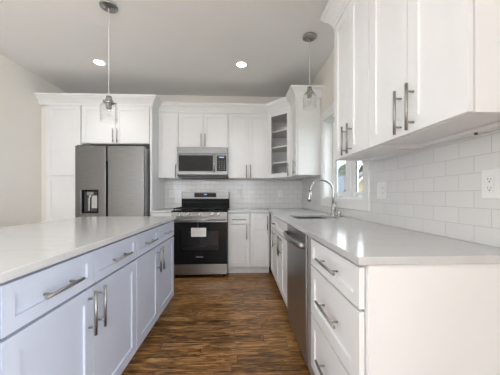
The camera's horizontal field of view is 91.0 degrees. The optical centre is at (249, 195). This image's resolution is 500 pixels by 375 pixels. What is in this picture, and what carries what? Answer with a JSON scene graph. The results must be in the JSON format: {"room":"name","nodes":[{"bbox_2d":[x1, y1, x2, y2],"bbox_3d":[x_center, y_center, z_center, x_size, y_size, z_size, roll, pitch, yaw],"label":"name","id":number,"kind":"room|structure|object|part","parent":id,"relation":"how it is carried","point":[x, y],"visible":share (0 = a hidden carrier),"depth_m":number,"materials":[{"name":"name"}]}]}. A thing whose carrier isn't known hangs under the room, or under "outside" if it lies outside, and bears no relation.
{"room":"kitchen","nodes":[
{"label":"kitchen","id":0,"kind":"room"},
{"bbox_2d":[0,53,65,227],"bbox_3d":[-2.829,-0.267,-0.801,0.120,2.797,9.635,0,0,-2],"label":"wall","id":1,"kind":"structure","parent":0,"point":[20,109],"depth_m":3.14,"materials":[{"name":"beige paint"}]},
{"bbox_2d":[0,0,333,96],"bbox_3d":[-0.838,-1.725,-0.718,4.166,0.120,9.935,0,0,-2],"label":"ceiling","id":2,"kind":"structure","parent":0,"point":[157,47],"depth_m":2.67,"materials":[{"name":"paint"}]},
{"bbox_2d":[91,59,106,65],"bbox_3d":[-1.885,-1.663,3.074,0.172,0.004,0.172,0,0,-2],"label":"recessed light","id":3,"kind":"object","parent":2,"relation":"in","point":[99,62],"visible":1,"depth_m":3.07,"materials":[{"name":"white"}]},
{"bbox_2d":[99,0,117,109],"bbox_3d":[-1.238,-1.155,2.153,0.144,1.020,0.144,0,0,-2],"label":"pendant light","id":4,"kind":"object","parent":2,"relation":"hanging from","point":[108,6],"visible":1,"depth_m":2.15,"materials":[{"name":"silver metal"}]},
{"bbox_3d":[-1.238,-1.251,2.153,0.005,0.758,0.005,0,0,-2],"label":"cord","id":5,"kind":"part","parent":4,"relation":"part of","materials":[{"name":"white plastic"}]},
{"bbox_2d":[103,95,116,109],"bbox_3d":[-1.232,-0.817,2.146,0.112,0.112,0.109,0,0,-2],"label":"socket","id":6,"kind":"object","parent":4,"relation":"attached to","point":[108,101],"depth_m":2.13,"materials":[{"name":"silver metal"}]},
{"bbox_2d":[235,61,247,67],"bbox_3d":[-0.108,-1.663,3.123,0.172,0.004,0.172,0,0,-2],"label":"recessed light","id":7,"kind":"object","parent":2,"relation":"in","point":[240,64],"visible":1,"depth_m":3.12,"materials":[{"name":"white"}]},
{"bbox_2d":[302,32,316,97],"bbox_3d":[0.623,-1.287,2.570,0.144,0.756,0.144,0,0,-2],"label":"pendant light","id":8,"kind":"object","parent":2,"relation":"hanging from","point":[309,37],"visible":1,"depth_m":2.56,"materials":[{"name":"silver metal"}]},
{"bbox_2d":[304,86,314,97],"bbox_3d":[0.628,-1.080,2.563,0.112,0.112,0.109,0,0,-2],"label":"socket","id":9,"kind":"object","parent":8,"relation":"attached to","point":[309,92],"depth_m":2.55,"materials":[{"name":"silver metal"}]},
{"bbox_3d":[0.623,-1.383,2.570,0.005,0.495,0.005,0,0,-2],"label":"cord","id":10,"kind":"part","parent":8,"relation":"part of","materials":[{"name":"white plastic"}]},
{"bbox_2d":[121,262,310,374],"bbox_3d":[-0.838,1.192,-0.718,4.166,0.120,9.935,0,0,-2],"label":"floor","id":11,"kind":"structure","parent":0,"point":[231,323],"depth_m":2.03,"materials":[{"name":"brown wood"}]},
{"bbox_2d":[41,105,87,221],"bbox_3d":[-2.673,-0.073,3.715,0.568,2.410,0.622,0,0,-2],"label":"pantry cabinet","id":12,"kind":"object","parent":11,"relation":"on","point":[63,122],"depth_m":3.45,"materials":[{"name":"white paint"}]},
{"bbox_3d":[-2.902,-0.073,3.480,0.088,2.410,0.015,0,0,-2],"label":"filler panel","id":13,"kind":"part","parent":12,"relation":"part of","materials":[{"name":"white wood"}]},
{"bbox_3d":[-2.617,0.374,3.455,0.465,1.280,0.020,0,0,-2],"label":"door","id":14,"kind":"part","parent":12,"relation":"part of","materials":[{"name":"white paint"}]},
{"bbox_3d":[-2.617,-0.773,3.455,0.465,0.985,0.020,0,0,-2],"label":"door","id":15,"kind":"part","parent":12,"relation":"part of","materials":[{"name":"white paint"}]},
{"bbox_2d":[34,85,322,113],"bbox_3d":[-1.010,-1.334,3.406,3.864,0.141,0.711,0,0,-2],"label":"crown molding","id":16,"kind":"structure","parent":12,"relation":"attached to","point":[295,91],"depth_m":3.47,"materials":[{"name":"white paint"}]},
{"bbox_2d":[0,235,135,374],"bbox_3d":[-1.016,0.688,1.139,0.662,0.888,0.918,0,0,-2],"label":"base cabinet","id":17,"kind":"object","parent":11,"relation":"on","point":[76,315],"visible":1,"depth_m":1.00,"materials":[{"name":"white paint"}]},
{"bbox_3d":[-0.724,0.333,0.915,0.020,0.149,0.436,0,0,-2],"label":"drawer","id":18,"kind":"part","parent":17,"relation":"part of","materials":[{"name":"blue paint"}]},
{"bbox_3d":[-0.724,0.718,0.915,0.020,0.598,0.436,0,0,-2],"label":"door","id":19,"kind":"part","parent":17,"relation":"part of","materials":[{"name":"blue paint"}]},
{"bbox_3d":[-0.695,0.342,0.915,0.040,0.013,0.196,0,0,-2],"label":"handle","id":20,"kind":"part","parent":17,"relation":"part of","materials":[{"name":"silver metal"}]},
{"bbox_2d":[0,216,175,283],"bbox_3d":[-1.176,0.228,1.337,0.925,0.030,2.369,0,0,-2],"label":"countertop","id":21,"kind":"structure","parent":17,"relation":"on","point":[27,248],"depth_m":1.23,"materials":[{"name":"white stone"}]},
{"bbox_3d":[-0.702,0.527,1.099,0.040,0.196,0.013,0,0,-2],"label":"handle","id":22,"kind":"part","parent":17,"relation":"part of","materials":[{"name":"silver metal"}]},
{"bbox_3d":[-0.706,0.527,1.175,0.040,0.196,0.013,0,0,-2],"label":"handle","id":23,"kind":"part","parent":17,"relation":"part of","materials":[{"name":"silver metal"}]},
{"bbox_3d":[-0.743,0.333,1.372,0.020,0.149,0.468,0,0,-2],"label":"drawer","id":24,"kind":"part","parent":17,"relation":"part of","materials":[{"name":"blue paint"}]},
{"bbox_3d":[-0.743,0.718,1.372,0.020,0.598,0.468,0,0,-2],"label":"door","id":25,"kind":"part","parent":17,"relation":"part of","materials":[{"name":"blue paint"}]},
{"bbox_3d":[-0.714,0.342,1.374,0.040,0.013,0.196,0,0,-2],"label":"handle","id":26,"kind":"part","parent":17,"relation":"part of","materials":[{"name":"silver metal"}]},
{"bbox_2d":[75,145,149,217],"bbox_3d":[-1.907,0.226,3.676,0.905,1.812,0.735,0,0,-2],"label":"refrigerator","id":27,"kind":"object","parent":11,"relation":"on","point":[110,180],"visible":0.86,"depth_m":3.31,"materials":[{"name":"metal"}]},
{"bbox_3d":[-2.153,0.082,3.321,0.220,0.310,0.045,0,0,-2],"label":"dispenser frame","id":28,"kind":"part","parent":27,"relation":"part of","materials":[{"name":"black plastic"}]},
{"bbox_3d":[-2.145,0.207,3.326,0.400,1.750,0.055,0,0,-2],"label":"door","id":29,"kind":"part","parent":27,"relation":"part of","materials":[{"name":"metal"}]},
{"bbox_3d":[-2.152,-0.009,3.321,0.085,0.082,0.045,0,0,-2],"label":"spout","id":30,"kind":"part","parent":27,"relation":"part of","materials":[{"name":"metal"}]},
{"bbox_3d":[-2.103,0.087,3.335,0.085,0.170,0.020,0,0,-2],"label":"water lever","id":31,"kind":"part","parent":27,"relation":"part of","materials":[{"name":"white plastic"}]},
{"bbox_3d":[-1.938,0.157,3.326,0.013,1.250,0.022,0,0,-2],"label":"handle","id":32,"kind":"part","parent":27,"relation":"part of","materials":[{"name":"metal"}]},
{"bbox_3d":[-1.921,0.157,3.327,0.012,1.250,0.022,0,0,-2],"label":"handle","id":33,"kind":"part","parent":27,"relation":"part of","materials":[{"name":"metal"}]},
{"bbox_3d":[-1.678,0.207,3.346,0.475,1.750,0.055,0,0,-2],"label":"door","id":34,"kind":"part","parent":27,"relation":"part of","materials":[{"name":"metal"}]},
{"bbox_2d":[134,221,173,349],"bbox_3d":[-1.054,0.688,2.055,0.662,0.888,0.914,0,0,-2],"label":"base cabinet","id":35,"kind":"object","parent":11,"relation":"on","point":[154,259],"visible":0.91,"depth_m":1.93,"materials":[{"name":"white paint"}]},
{"bbox_3d":[-0.761,0.718,1.828,0.020,0.598,0.428,0,0,-2],"label":"door","id":36,"kind":"part","parent":35,"relation":"part of","materials":[{"name":"blue paint"}]},
{"bbox_3d":[-0.761,0.333,1.828,0.020,0.149,0.428,0,0,-2],"label":"drawer","id":37,"kind":"part","parent":35,"relation":"part of","materials":[{"name":"blue paint"}]},
{"bbox_3d":[-0.733,0.342,1.829,0.040,0.013,0.196,0,0,-2],"label":"handle","id":38,"kind":"part","parent":35,"relation":"part of","materials":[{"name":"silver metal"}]},
{"bbox_3d":[-0.740,0.527,2.008,0.040,0.196,0.013,0,0,-2],"label":"handle","id":39,"kind":"part","parent":35,"relation":"part of","materials":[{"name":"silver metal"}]},
{"bbox_3d":[-0.743,0.527,2.084,0.040,0.196,0.013,0,0,-2],"label":"handle","id":40,"kind":"part","parent":35,"relation":"part of","materials":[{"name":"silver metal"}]},
{"bbox_3d":[-0.780,0.333,2.283,0.020,0.149,0.472,0,0,-2],"label":"drawer","id":41,"kind":"part","parent":35,"relation":"part of","materials":[{"name":"blue paint"}]},
{"bbox_3d":[-0.780,0.718,2.283,0.020,0.598,0.472,0,0,-2],"label":"door","id":42,"kind":"part","parent":35,"relation":"part of","materials":[{"name":"blue paint"}]},
{"bbox_2d":[150,107,164,215],"bbox_3d":[-1.420,-0.065,3.787,0.032,2.394,0.582,0,0,-2],"label":"end panel","id":43,"kind":"object","parent":11,"relation":"on","point":[157,185],"visible":0.34,"depth_m":3.59,"materials":[{"name":"white paint"}]},
{"bbox_2d":[151,213,170,215],"bbox_3d":[-1.252,0.688,3.749,0.298,0.888,0.672,0,0,-2],"label":"base cabinet","id":44,"kind":"object","parent":11,"relation":"on","point":[152,214],"visible":0.02,"depth_m":3.45,"materials":[{"name":"white paint"}]},
{"bbox_3d":[-1.240,0.333,3.461,0.289,0.149,0.020,0,0,-2],"label":"drawer","id":45,"kind":"part","parent":44,"relation":"part of","materials":[{"name":"white paint"}]},
{"bbox_2d":[151,208,176,212],"bbox_3d":[-1.249,0.228,3.761,0.306,0.030,0.649,0,0,-2],"label":"countertop","id":46,"kind":"structure","parent":44,"relation":"on","point":[165,210],"depth_m":3.50,"materials":[{"name":"white stone"}]},
{"bbox_2d":[171,192,228,276],"bbox_3d":[-0.708,0.537,3.685,0.767,1.190,0.778,0,0,-2],"label":"gas range","id":47,"kind":"object","parent":11,"relation":"on","point":[208,254],"visible":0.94,"depth_m":3.37,"materials":[{"name":"metal"}]},
{"bbox_2d":[191,228,205,236],"bbox_3d":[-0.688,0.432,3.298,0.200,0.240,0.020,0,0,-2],"label":"paper tag","id":48,"kind":"object","parent":47,"relation":"hanging from","point":[195,232],"visible":1,"depth_m":3.29,"materials":[{"name":"white paper"}]},
{"bbox_3d":[-0.692,0.332,3.326,0.722,0.026,0.060,0,0,-2],"label":"handle","id":49,"kind":"part","parent":47,"relation":"part of","materials":[{"name":"metal"}]},
{"bbox_3d":[-0.694,0.260,3.381,0.762,0.063,0.054,0,0,-2],"label":"control panel","id":50,"kind":"part","parent":47,"relation":"part of","materials":[{"name":"metal"}]},
{"bbox_3d":[-0.694,0.652,3.374,0.762,0.571,0.040,0,0,-2],"label":"oven door","id":51,"kind":"part","parent":47,"relation":"part of","materials":[{"name":"black glass"}]},
{"bbox_2d":[171,206,228,211],"bbox_3d":[-0.709,0.201,3.692,0.767,0.054,0.634,0,0,-2],"label":"cooktop","id":52,"kind":"object","parent":47,"relation":"in","point":[184,208],"depth_m":3.43,"materials":[{"name":"metal"}]},
{"bbox_3d":[-0.694,1.013,3.383,0.762,0.138,0.050,0,0,-2],"label":"storage drawer","id":53,"kind":"part","parent":47,"relation":"part of","materials":[{"name":"metal"}]},
{"bbox_3d":[-0.694,0.331,3.374,0.762,0.070,0.040,0,0,-2],"label":"door rail","id":54,"kind":"part","parent":47,"relation":"part of","materials":[{"name":"metal"}]},
{"bbox_2d":[228,213,249,272],"bbox_3d":[-0.170,0.688,3.794,0.312,0.888,0.672,0,0,-2],"label":"base cabinet","id":55,"kind":"object","parent":11,"relation":"on","point":[238,223],"visible":0.97,"depth_m":3.50,"materials":[{"name":"white paint"}]},
{"bbox_3d":[-0.157,0.333,3.506,0.298,0.149,0.020,0,0,-2],"label":"drawer","id":56,"kind":"part","parent":55,"relation":"part of","materials":[{"name":"white paint"}]},
{"bbox_3d":[-0.157,0.718,3.506,0.298,0.598,0.020,0,0,-2],"label":"door","id":57,"kind":"part","parent":55,"relation":"part of","materials":[{"name":"white paint"}]},
{"bbox_2d":[250,213,269,272],"bbox_3d":[0.129,0.688,3.806,0.285,0.888,0.672,0,0,-2],"label":"base cabinet","id":58,"kind":"object","parent":11,"relation":"on","point":[259,222],"visible":0.94,"depth_m":3.52,"materials":[{"name":"white paint"}]},
{"bbox_2d":[271,214,276,280],"bbox_3d":[0.596,0.688,3.160,0.677,0.888,0.535,0,0,-2],"label":"base cabinet","id":59,"kind":"object","parent":11,"relation":"on","point":[273,218],"visible":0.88,"depth_m":3.11,"materials":[{"name":"white paint"}]},
{"bbox_3d":[0.307,0.718,3.133,0.020,0.598,0.500,0,0,-2],"label":"door","id":60,"kind":"part","parent":59,"relation":"part of","materials":[{"name":"white paint"}]},
{"bbox_3d":[0.307,0.333,3.133,0.020,0.149,0.500,0,0,-2],"label":"drawer","id":61,"kind":"part","parent":59,"relation":"part of","materials":[{"name":"white paint"}]},
{"bbox_2d":[276,218,287,306],"bbox_3d":[0.621,0.688,2.563,0.677,0.888,0.657,0,0,-2],"label":"base cabinet","id":62,"kind":"object","parent":11,"relation":"on","point":[281,226],"visible":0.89,"depth_m":2.51,"materials":[{"name":"white paint"}]},
{"bbox_3d":[0.324,0.718,2.716,0.020,0.598,0.324,0,0,-2],"label":"door","id":63,"kind":"part","parent":62,"relation":"part of","materials":[{"name":"white paint"}]},
{"bbox_3d":[0.331,0.333,2.553,0.020,0.149,0.649,0,0,-2],"label":"drawer","id":64,"kind":"part","parent":62,"relation":"part of","materials":[{"name":"white paint"}]},
{"bbox_3d":[0.338,0.718,2.389,0.020,0.598,0.321,0,0,-2],"label":"door","id":65,"kind":"part","parent":62,"relation":"part of","materials":[{"name":"white paint"}]},
{"bbox_2d":[283,224,307,365],"bbox_3d":[0.624,0.674,1.914,0.685,0.856,0.630,0,0,-2],"label":"dishwasher","id":66,"kind":"object","parent":11,"relation":"on","point":[297,241],"visible":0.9,"depth_m":1.79,"materials":[{"name":"metal"}]},
{"bbox_3d":[0.317,0.332,1.901,0.071,0.040,0.601,0,0,-2],"label":"handle","id":67,"kind":"part","parent":66,"relation":"part of","materials":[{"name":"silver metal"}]},
{"bbox_3d":[0.359,0.292,1.903,0.024,0.077,0.626,0,0,-2],"label":"control panel","id":68,"kind":"part","parent":66,"relation":"part of","materials":[{"name":"metal"}]},
{"bbox_3d":[0.362,1.067,1.903,0.018,0.070,0.626,0,0,-2],"label":"kick plate","id":69,"kind":"part","parent":66,"relation":"part of","materials":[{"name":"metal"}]},
{"bbox_2d":[308,236,314,374],"bbox_3d":[0.683,0.673,1.546,0.619,0.857,0.100,0,0,-2],"label":"filler panel","id":70,"kind":"object","parent":11,"relation":"on","point":[309,237],"visible":0.15,"depth_m":1.54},
{"bbox_2d":[311,239,365,374],"bbox_3d":[0.678,0.688,1.191,0.677,0.888,0.602,0,0,-2],"label":"base cabinet","id":71,"kind":"object","parent":11,"relation":"on","point":[338,284],"visible":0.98,"depth_m":1.09,"materials":[{"name":"white paint"}]},
{"bbox_3d":[0.360,0.862,1.158,0.040,0.013,0.250,0,0,-2],"label":"handle","id":72,"kind":"part","parent":71,"relation":"part of","materials":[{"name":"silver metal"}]},
{"bbox_3d":[0.360,0.554,1.158,0.040,0.013,0.250,0,0,-2],"label":"handle","id":73,"kind":"part","parent":71,"relation":"part of","materials":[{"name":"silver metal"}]},
{"bbox_3d":[0.360,0.332,1.158,0.040,0.013,0.250,0,0,-2],"label":"handle","id":74,"kind":"part","parent":71,"relation":"part of","materials":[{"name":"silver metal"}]},
{"bbox_3d":[0.388,0.863,1.177,0.020,0.308,0.594,0,0,-2],"label":"drawer","id":75,"kind":"part","parent":71,"relation":"part of","materials":[{"name":"white paint"}]},
{"bbox_3d":[0.388,0.333,1.177,0.020,0.149,0.594,0,0,-2],"label":"drawer","id":76,"kind":"part","parent":71,"relation":"part of","materials":[{"name":"white paint"}]},
{"bbox_2d":[228,208,499,265],"bbox_3d":[0.345,0.228,2.500,1.232,0.030,3.300,0,0,-2],"label":"countertop","id":77,"kind":"structure","parent":71,"relation":"on","point":[362,242],"depth_m":1.12,"materials":[{"name":"white stone"}]},
{"bbox_2d":[294,217,327,218],"bbox_3d":[0.625,0.343,2.538,0.424,0.198,0.564,0,0,-2],"label":"sink","id":78,"kind":"object","parent":77,"relation":"in","point":[294,217],"visible":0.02,"depth_m":2.81,"materials":[{"name":"metal"}]},
{"bbox_2d":[307,179,336,215],"bbox_3d":[0.747,0.020,2.550,0.304,0.386,0.082,0,0,-2],"label":"kitchen faucet","id":79,"kind":"object","parent":77,"relation":"on","point":[333,208],"visible":0.99,"depth_m":2.55,"materials":[{"name":"silver metal"}]},
{"bbox_3d":[0.749,-0.040,2.563,0.269,0.266,0.024,0,0,-2],"label":"spout","id":80,"kind":"part","parent":79,"relation":"part of","materials":[{"name":"silver metal"}]},
{"bbox_2d":[366,264,499,374],"bbox_3d":[0.722,0.688,0.882,0.614,0.888,0.018,0,0,-2],"label":"end panel","id":81,"kind":"object","parent":11,"relation":"on","point":[444,319],"visible":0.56,"depth_m":0.87,"materials":[{"name":"white paint"}]},
{"bbox_2d":[157,95,296,261],"bbox_3d":[-1.026,-0.267,4.156,4.136,2.797,0.120,0,0,-2],"label":"wall","id":82,"kind":"structure","parent":0,"point":[167,98],"depth_m":4.12,"materials":[{"name":"beige paint"}]},
{"bbox_2d":[82,106,149,149],"bbox_3d":[-1.911,-1.007,3.747,0.950,0.542,0.622,0,0,-2],"label":"upper cabinet","id":83,"kind":"object","parent":82,"relation":"attached to","point":[120,125],"visible":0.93,"depth_m":3.48,"materials":[{"name":"white paint"}]},
{"bbox_3d":[-2.135,-1.004,3.475,0.466,0.523,0.020,0,0,-2],"label":"door","id":84,"kind":"part","parent":83,"relation":"part of","materials":[{"name":"white paint"}]},
{"bbox_3d":[-1.664,-1.004,3.495,0.466,0.523,0.020,0,0,-2],"label":"door","id":85,"kind":"part","parent":83,"relation":"part of","materials":[{"name":"white paint"}]},
{"bbox_2d":[158,113,180,178],"bbox_3d":[-1.256,-0.773,3.895,0.304,1.010,0.364,0,0,-2],"label":"upper cabinet","id":86,"kind":"object","parent":82,"relation":"attached to","point":[168,123],"visible":0.94,"depth_m":3.76,"materials":[{"name":"white paint"}]},
{"bbox_2d":[179,113,227,146],"bbox_3d":[-0.724,-1.004,3.917,0.758,0.548,0.364,0,0,-2],"label":"upper cabinet","id":87,"kind":"object","parent":82,"relation":"attached to","point":[195,129],"visible":0.84,"depth_m":3.78,"materials":[{"name":"white paint"}]},
{"bbox_3d":[-0.907,-0.998,3.777,0.372,0.526,0.020,0,0,-2],"label":"door","id":88,"kind":"part","parent":87,"relation":"part of","materials":[{"name":"white paint"}]},
{"bbox_2d":[177,147,227,178],"bbox_3d":[-0.722,-0.498,3.872,0.756,0.457,0.443,0,0,-2],"label":"microwave","id":89,"kind":"object","parent":87,"relation":"attached to","point":[192,162],"visible":0.95,"depth_m":3.70,"materials":[{"name":"metal"}]},
{"bbox_3d":[-0.801,-0.471,3.705,0.585,0.313,0.030,0,0,-2],"label":"door","id":90,"kind":"part","parent":89,"relation":"part of","materials":[{"name":"metal"}]},
{"bbox_3d":[-0.715,-0.679,3.708,0.756,0.095,0.030,0,0,-2],"label":"panel","id":91,"kind":"part","parent":89,"relation":"part of","materials":[{"name":"metal"}]},
{"bbox_3d":[-0.536,-0.484,3.680,0.022,0.280,0.044,0,0,-2],"label":"handle","id":92,"kind":"part","parent":89,"relation":"part of","materials":[{"name":"silver metal"}]},
{"bbox_3d":[-0.422,-0.471,3.720,0.170,0.313,0.030,0,0,-2],"label":"control panel","id":93,"kind":"part","parent":89,"relation":"part of","materials":[{"name":"metal"}]},
{"bbox_3d":[-0.530,-0.998,3.792,0.372,0.526,0.020,0,0,-2],"label":"door","id":94,"kind":"part","parent":87,"relation":"part of","materials":[{"name":"white paint"}]},
{"bbox_2d":[165,179,301,207],"bbox_3d":[-0.265,-0.068,4.123,2.300,0.561,0.008,0,0,-2],"label":"tile backsplash","id":95,"kind":"structure","parent":82,"relation":"attached to","point":[256,193],"depth_m":4.13,"materials":[{"name":"white tile"}]},
{"bbox_2d":[238,190,242,196],"bbox_3d":[-0.161,-0.033,4.120,0.074,0.124,0.008,0,0,-2],"label":"wall outlet","id":96,"kind":"object","parent":95,"relation":"attached to","point":[240,192],"visible":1,"depth_m":4.12,"materials":[{"name":"white plastic"}]},
{"bbox_2d":[278,190,282,196],"bbox_3d":[0.514,-0.033,4.148,0.074,0.124,0.008,0,0,-2],"label":"wall outlet","id":97,"kind":"object","parent":95,"relation":"attached to","point":[280,192],"visible":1,"depth_m":4.15,"materials":[{"name":"white plastic"}]},
{"bbox_2d":[228,114,267,179],"bbox_3d":[-0.032,-0.773,3.946,0.626,1.010,0.364,0,0,-2],"label":"upper cabinet","id":98,"kind":"object","parent":82,"relation":"attached to","point":[247,133],"visible":1,"depth_m":3.81,"materials":[{"name":"white paint"}]},
{"bbox_3d":[-0.180,-0.766,3.807,0.304,0.990,0.020,0,0,-2],"label":"door","id":99,"kind":"part","parent":98,"relation":"part of","materials":[{"name":"white paint"}]},
{"bbox_3d":[0.126,-0.766,3.820,0.300,0.990,0.020,0,0,-2],"label":"door","id":100,"kind":"part","parent":98,"relation":"part of","materials":[{"name":"white paint"}]},
{"bbox_2d":[266,108,310,179],"bbox_3d":[0.588,-0.773,3.840,0.619,1.010,0.628,0,0,-2],"label":"upper cabinet","id":101,"kind":"object","parent":82,"relation":"attached to","point":[279,122],"visible":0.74,"depth_m":3.81,"materials":[{"name":"white paint"}]},
{"bbox_2d":[272,129,286,137],"bbox_3d":[0.592,-0.977,3.849,0.568,0.018,0.567,0,0,-2],"label":"shelf","id":102,"kind":"object","parent":101,"relation":"attached to","point":[280,133],"depth_m":3.90,"materials":[{"name":"white paint"}]},
{"bbox_2d":[272,145,286,151],"bbox_3d":[0.592,-0.737,3.849,0.568,0.018,0.567,0,0,-2],"label":"shelf","id":103,"kind":"object","parent":101,"relation":"attached to","point":[283,148],"depth_m":3.89,"materials":[{"name":"white paint"}]},
{"bbox_2d":[272,161,286,165],"bbox_3d":[0.592,-0.497,3.849,0.568,0.018,0.567,0,0,-2],"label":"shelf","id":104,"kind":"object","parent":101,"relation":"attached to","point":[284,163],"depth_m":3.84,"materials":[{"name":"white paint"}]},
{"bbox_3d":[0.438,-0.767,3.682,0.413,0.993,0.020,0,0,43],"label":"door","id":105,"kind":"part","parent":101,"relation":"part of","materials":[{"name":"white paint"}]},
{"bbox_2d":[304,49,333,209],"bbox_3d":[1.168,-0.267,-0.634,0.150,2.797,9.635,0,0,-2],"label":"wall","id":106,"kind":"structure","parent":0,"point":[325,77],"depth_m":2.99,"materials":[{"name":"beige paint"}]},
{"bbox_2d":[291,98,320,176],"bbox_3d":[0.735,-0.773,3.376,0.364,1.010,0.346,0,0,-2],"label":"upper cabinet","id":107,"kind":"object","parent":106,"relation":"attached to","point":[305,113],"visible":0.98,"depth_m":3.21,"materials":[{"name":"white paint"}]},
{"bbox_3d":[0.602,-0.766,3.368,0.020,0.990,0.333,0,0,-2],"label":"door","id":108,"kind":"part","parent":107,"relation":"part of","materials":[{"name":"white paint"}]},
{"bbox_2d":[320,102,369,210],"bbox_3d":[1.024,-0.457,2.602,0.167,1.172,1.195,0,0,-2],"label":"window","id":109,"kind":"structure","parent":106,"relation":"in","point":[352,198],"depth_m":2.90,"materials":[{"name":"plastic"}]},
{"bbox_3d":[1.070,-0.451,2.869,0.035,0.939,0.461,0,0,-2],"label":"sash","id":110,"kind":"part","parent":109,"relation":"part of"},
{"bbox_3d":[1.092,-0.451,2.346,0.035,0.939,0.461,0,0,-2],"label":"sash","id":111,"kind":"part","parent":109,"relation":"part of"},
{"bbox_2d":[334,0,420,160],"bbox_3d":[0.806,-0.788,1.657,0.364,1.040,0.512,0,0,-2],"label":"upper cabinet","id":112,"kind":"object","parent":106,"relation":"attached to","point":[351,33],"visible":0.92,"depth_m":1.60,"materials":[{"name":"white paint"}]},
{"bbox_2d":[320,0,349,29],"bbox_3d":[0.802,-1.359,1.352,0.414,0.141,1.283,0,0,-2],"label":"crown molding","id":113,"kind":"structure","parent":112,"relation":"attached to","point":[334,9],"depth_m":1.81,"materials":[{"name":"white paint"}]},
{"bbox_3d":[0.668,-0.781,1.777,0.020,1.020,0.251,0,0,-2],"label":"door","id":114,"kind":"part","parent":112,"relation":"part of","materials":[{"name":"white paint"}]},
{"bbox_3d":[0.643,-0.373,1.688,0.040,0.196,0.013,0,0,-2],"label":"handle","id":115,"kind":"part","parent":112,"relation":"part of","materials":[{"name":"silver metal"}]},
{"bbox_3d":[0.646,-0.373,1.608,0.040,0.196,0.013,0,0,-2],"label":"handle","id":116,"kind":"part","parent":112,"relation":"part of","materials":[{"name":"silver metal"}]},
{"bbox_3d":[0.679,-0.781,1.523,0.020,1.020,0.249,0,0,-2],"label":"door","id":117,"kind":"part","parent":112,"relation":"part of","materials":[{"name":"white paint"}]},
{"bbox_2d":[302,130,499,247],"bbox_3d":[0.960,-0.037,2.475,0.008,0.499,3.386,0,0,-2],"label":"tile backsplash","id":118,"kind":"structure","parent":106,"relation":"attached to","point":[436,190],"depth_m":1.31,"materials":[{"name":"white tile"}]},
{"bbox_2d":[377,182,386,198],"bbox_3d":[0.979,-0.038,1.827,0.008,0.124,0.122,0,0,-2],"label":"wall outlet","id":119,"kind":"object","parent":118,"relation":"attached to","point":[381,186],"visible":1,"depth_m":1.82,"materials":[{"name":"white plastic"}]},
{"bbox_2d":[482,168,499,198],"bbox_3d":[1.012,-0.048,1.035,0.008,0.124,0.074,0,0,-2],"label":"wall outlet","id":120,"kind":"object","parent":118,"relation":"attached to","point":[490,178],"visible":1,"depth_m":1.03,"materials":[{"name":"white plastic"}]},
{"bbox_2d":[486,176,493,191],"bbox_3d":[1.009,-0.048,1.035,0.002,0.068,0.033,0,0,-2],"label":"receptacle","id":121,"kind":"object","parent":120,"relation":"attached to","point":[489,179],"depth_m":1.03,"materials":[{"name":"plastic"}]},
{"bbox_2d":[369,0,499,148],"bbox_3d":[0.830,-0.788,1.097,0.364,1.040,0.608,0,0,-2],"label":"upper cabinet","id":122,"kind":"object","parent":106,"relation":"attached to","point":[434,65],"visible":0.98,"depth_m":0.97,"materials":[{"name":"white paint"}]},
{"bbox_3d":[0.691,-0.781,1.234,0.020,1.020,0.313,0,0,-2],"label":"door","id":123,"kind":"part","parent":122,"relation":"part of","materials":[{"name":"white paint"}]},
{"bbox_3d":[0.667,-0.373,1.114,0.040,0.196,0.013,0,0,-2],"label":"handle","id":124,"kind":"part","parent":122,"relation":"part of","materials":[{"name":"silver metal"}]},
{"bbox_3d":[0.670,-0.373,1.034,0.040,0.196,0.013,0,0,-2],"label":"handle","id":125,"kind":"part","parent":122,"relation":"part of","materials":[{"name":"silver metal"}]},
{"bbox_3d":[0.703,-0.781,0.932,0.020,1.020,0.282,0,0,-2],"label":"door","id":126,"kind":"part","parent":122,"relation":"part of","materials":[{"name":"white paint"}]},
{"bbox_2d":[418,121,499,146],"bbox_3d":[0.974,-0.280,1.114,0.026,0.017,0.545,0,0,-2],"label":"channel","id":127,"kind":"object","parent":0,"point":[496,124],"visible":1,"depth_m":1.11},
{"label":"outside","id":128,"kind":"structure","parent":0,"visible":0},
{"bbox_3d":[43.406,1.882,56.854,88.534,0.300,130.000,0,0,-2],"label":"ground","id":129,"kind":"structure","parent":128,"visible":0},
{"bbox_2d":[338,163,359,176],"bbox_3d":[19.225,-2.566,48.618,6.633,8.595,6.706,0,0,-2],"label":"tree","id":130,"kind":"object","parent":129,"relation":"on","point":[342,169],"visible":0.02,"depth_m":48.06,"materials":[{"name":"green plant"}]},
{"bbox_2d":[338,172,362,191],"bbox_3d":[8.786,-0.068,23.371,4.000,3.600,8.730,0,0,-2],"label":"house","id":131,"kind":"structure","parent":129,"relation":"on","point":[341,179],"depth_m":19.83,"materials":[{"name":"beige"}]},
{"bbox_2d":[359,161,362,172],"bbox_3d":[16.557,-0.968,26.261,9.430,5.400,3.300,0,0,-2],"label":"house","id":132,"kind":"structure","parent":129,"relation":"on","point":[361,164],"depth_m":26.64,"materials":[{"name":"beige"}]}
]}

